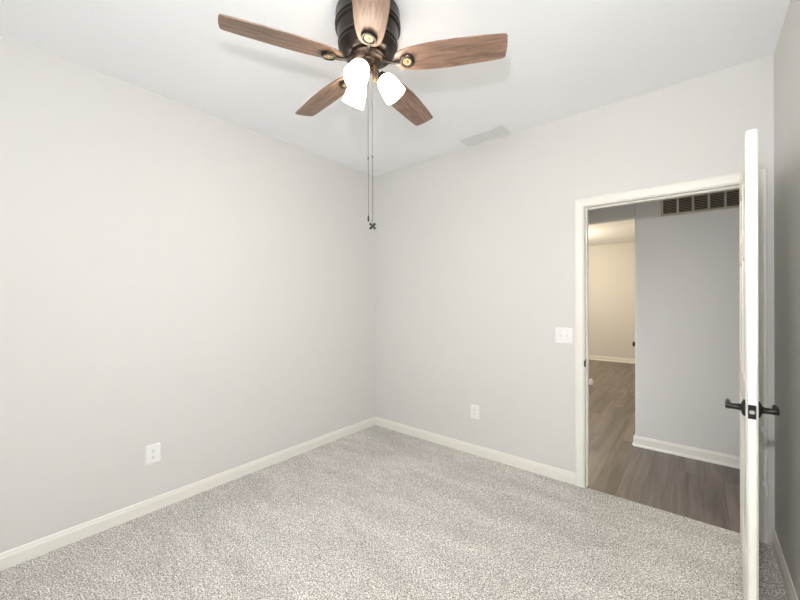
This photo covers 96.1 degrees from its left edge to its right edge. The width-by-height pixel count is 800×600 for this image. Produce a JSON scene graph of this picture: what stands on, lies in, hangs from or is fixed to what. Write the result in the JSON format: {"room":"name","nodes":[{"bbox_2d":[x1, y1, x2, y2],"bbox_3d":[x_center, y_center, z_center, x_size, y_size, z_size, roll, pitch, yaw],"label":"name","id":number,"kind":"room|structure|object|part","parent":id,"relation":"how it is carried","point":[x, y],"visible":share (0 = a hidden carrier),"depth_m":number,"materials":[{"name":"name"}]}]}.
{"room":"empty bedroom","nodes":[
{"label":"empty bedroom","id":0,"kind":"room"},
{"bbox_2d":[0,34,374,552],"bbox_3d":[-1.360,0.032,2.760,0.120,2.790,3.481,0,0,40],"label":"wall","id":1,"kind":"structure","parent":0,"point":[197,284],"depth_m":2.34,"materials":[{"name":"grey paint"}]},
{"bbox_2d":[146,443,160,464],"bbox_3d":[-1.613,1.006,2.350,0.009,0.122,0.083,0,0,40],"label":"wall outlet","id":2,"kind":"object","parent":1,"relation":"attached to","point":[152,451],"visible":1,"depth_m":2.35,"materials":[{"name":"white plastic"}]},
{"bbox_2d":[0,417,374,570],"bbox_3d":[-1.305,1.333,2.718,0.013,0.086,3.241,0,0,40],"label":"baseboard","id":3,"kind":"structure","parent":1,"relation":"attached to","point":[20,554],"depth_m":2.35,"materials":[{"name":"white paint"}]},
{"bbox_2d":[0,359,787,599],"bbox_3d":[1.575,1.397,4.412,7.200,0.060,9.520,0,0,40],"label":"floor","id":4,"kind":"structure","parent":0,"point":[375,512],"depth_m":2.10,"materials":[{"name":"carpet"}]},
{"bbox_2d":[0,0,789,175],"bbox_3d":[-0.131,-1.406,1.740,3.318,0.080,3.481,0,0,40],"label":"ceiling","id":5,"kind":"structure","parent":0,"point":[563,58],"depth_m":2.01,"materials":[{"name":"white paint"}]},
{"bbox_2d":[218,0,507,229],"bbox_3d":[-0.160,-0.849,1.750,1.224,1.034,1.233,0,0,40],"label":"ceiling fan","id":6,"kind":"object","parent":5,"relation":"hanging from","point":[367,31],"visible":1,"depth_m":1.64,"materials":[{"name":"brown wood"}]},
{"bbox_3d":[-0.501,-1.125,1.557,0.513,0.006,0.143,0,12,-25],"label":"blade","id":7,"kind":"part","parent":6,"relation":"part of","materials":[{"name":"brown wood"}]},
{"bbox_3d":[-0.414,-1.126,2.000,0.143,0.006,0.513,-16,11,-42],"label":"blade","id":8,"kind":"part","parent":6,"relation":"part of","materials":[{"name":"brown wood"}]},
{"bbox_3d":[-0.224,-1.021,1.807,0.131,0.134,0.110,0,0,40],"label":"lamp shade","id":9,"kind":"part","parent":6,"relation":"part of","materials":[{"name":"white glass"}]},
{"bbox_3d":[-0.187,-1.021,1.608,0.114,0.134,0.130,0,0,40],"label":"lamp shade","id":10,"kind":"part","parent":6,"relation":"part of","materials":[{"name":"white glass"}]},
{"bbox_3d":[-0.185,-1.033,1.621,0.056,0.079,0.070,0,0,40],"label":"bulb","id":11,"kind":"part","parent":6,"relation":"part of","materials":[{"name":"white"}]},
{"bbox_3d":[-0.150,-0.739,1.700,0.004,0.679,0.004,0,0,22],"label":"pull chain","id":12,"kind":"part","parent":6,"relation":"part of","materials":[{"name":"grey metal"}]},
{"bbox_3d":[-0.107,-1.126,1.336,0.143,0.006,0.513,12,-1,-7],"label":"blade","id":13,"kind":"part","parent":6,"relation":"part of","materials":[{"name":"brown wood"}]},
{"bbox_3d":[-0.130,-0.720,1.700,0.004,0.717,0.004,0,0,-14],"label":"pull chain","id":14,"kind":"part","parent":6,"relation":"part of","materials":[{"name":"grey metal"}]},
{"bbox_3d":[-0.110,-1.088,1.728,0.050,0.094,0.024,0,0,-19],"label":"lamp arm","id":15,"kind":"part","parent":6,"relation":"part of","materials":[{"name":"brown metal"}]},
{"bbox_3d":[-0.037,-1.021,1.738,0.123,0.134,0.126,0,0,40],"label":"lamp shade","id":16,"kind":"part","parent":6,"relation":"part of","materials":[{"name":"white glass"}]},
{"bbox_3d":[0.035,-1.127,2.054,0.143,0.006,0.513,-14,-7,28],"label":"blade","id":17,"kind":"part","parent":6,"relation":"part of","materials":[{"name":"brown wood"}]},
{"bbox_3d":[0.225,-1.127,1.644,0.513,0.006,0.143,0,-12,11],"label":"blade","id":18,"kind":"part","parent":6,"relation":"part of","materials":[{"name":"brown wood"}]},
{"bbox_2d":[457,124,510,146],"bbox_3d":[0.697,-1.364,2.997,0.404,0.011,0.182,0,0,40],"label":"ceiling vent","id":19,"kind":"object","parent":5,"relation":"in","point":[500,130],"visible":1,"depth_m":2.98,"materials":[{"name":"white metal"}]},
{"bbox_2d":[374,54,774,542],"bbox_3d":[0.990,0.025,2.998,3.198,2.790,0.120,0,0,40],"label":"wall","id":20,"kind":"structure","parent":0,"point":[474,246],"depth_m":2.93,"materials":[{"name":"grey paint"}]},
{"bbox_2d":[375,417,574,484],"bbox_3d":[0.513,1.328,3.309,2.037,0.086,0.013,0,0,40],"label":"baseboard","id":21,"kind":"structure","parent":20,"relation":"attached to","point":[562,475],"depth_m":3.12,"materials":[{"name":"white paint"}]},
{"bbox_2d":[471,404,478,419],"bbox_3d":[0.664,0.993,3.186,0.083,0.122,0.009,0,0,40],"label":"wall outlet","id":22,"kind":"object","parent":20,"relation":"attached to","point":[474,408],"visible":1,"depth_m":3.18,"materials":[{"name":"white plastic"}]},
{"bbox_2d":[555,327,572,343],"bbox_3d":[1.232,0.267,2.706,0.127,0.121,0.021,0,0,40],"label":"light switch","id":23,"kind":"object","parent":20,"relation":"attached to","point":[562,334],"visible":1,"depth_m":2.71,"materials":[{"name":"white plastic"}]},
{"bbox_2d":[575,168,767,543],"bbox_3d":[1.723,0.318,2.392,0.998,2.116,0.155,0,0,40],"label":"door frame","id":24,"kind":"structure","parent":20,"relation":"attached to","point":[730,181],"depth_m":2.47,"materials":[{"name":"white paint"}]},
{"bbox_2d":[725,128,779,599],"bbox_3d":[1.687,0.342,1.747,0.159,2.022,0.927,0,0,42],"label":"door","id":25,"kind":"structure","parent":20,"relation":"in","point":[751,409],"depth_m":1.42,"materials":[{"name":"white paint"}]},
{"bbox_3d":[1.411,0.440,1.515,0.062,0.067,0.139,0,0,42],"label":"handle","id":26,"kind":"part","parent":25,"relation":"part of","materials":[{"name":"black metal"}]},
{"bbox_3d":[1.381,0.440,1.410,0.023,0.055,0.003,0,0,42],"label":"latch plate","id":27,"kind":"part","parent":25,"relation":"part of","materials":[{"name":"black metal"}]},
{"bbox_3d":[1.483,0.440,1.450,0.062,0.067,0.139,0,0,42],"label":"handle","id":28,"kind":"part","parent":25,"relation":"part of","materials":[{"name":"black metal"}]},
{"bbox_2d":[759,424,768,496],"bbox_3d":[2.040,0.897,2.014,0.036,0.401,0.024,0,0,40],"label":"cord","id":29,"kind":"object","parent":20,"relation":"hanging from","point":[764,483],"visible":1,"depth_m":2.01,"materials":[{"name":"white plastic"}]},
{"bbox_2d":[588,242,634,358],"bbox_3d":[4.636,0.086,8.118,7.200,2.660,0.100,0,0,40],"label":"wall","id":30,"kind":"structure","parent":0,"point":[611,267],"depth_m":7.98,"materials":[{"name":"beige paint"}]},
{"bbox_2d":[589,355,634,363],"bbox_3d":[3.654,1.320,8.852,4.746,0.094,0.026,0,0,40],"label":"baseboard","id":31,"kind":"structure","parent":30,"relation":"attached to","point":[591,357],"depth_m":7.98,"materials":[{"name":"white paint"}]},
{"bbox_2d":[588,219,634,245],"bbox_3d":[2.670,-1.267,5.743,7.400,0.060,6.259,0,0,40],"label":"ceiling","id":32,"kind":"structure","parent":0,"point":[616,232],"depth_m":6.61,"materials":[{"name":"white paint"}]},
{"bbox_2d":[588,196,739,455],"bbox_3d":[1.373,0.098,4.172,7.200,2.660,0.120,0,0,40],"label":"wall","id":33,"kind":"structure","parent":0,"point":[687,266],"depth_m":3.15,"materials":[{"name":"grey paint"}]},
{"bbox_2d":[633,435,739,468],"bbox_3d":[3.154,1.325,2.608,2.467,0.094,0.026,0,0,40],"label":"baseboard","id":34,"kind":"structure","parent":33,"relation":"attached to","point":[733,461],"depth_m":3.13,"materials":[{"name":"white paint"}]},
{"bbox_2d":[660,189,738,216],"bbox_3d":[2.662,-0.838,3.019,0.771,0.166,0.010,0,0,40],"label":"air vent","id":35,"kind":"object","parent":33,"relation":"in","point":[727,199],"visible":0.57,"depth_m":3.09,"materials":[{"name":"grey metal"}]},
{"bbox_2d":[774,0,799,599],"bbox_3d":[1.067,0.026,0.676,0.120,2.790,3.361,0,0,40],"label":"wall","id":36,"kind":"structure","parent":0,"point":[787,50],"depth_m":1.72,"materials":[{"name":"grey paint"}]},
{"bbox_2d":[771,529,797,599],"bbox_3d":[1.057,1.328,0.765,0.013,0.086,3.241,0,0,40],"label":"baseboard","id":37,"kind":"structure","parent":36,"relation":"attached to","point":[787,581],"depth_m":1.75,"materials":[{"name":"white paint"}]}
]}

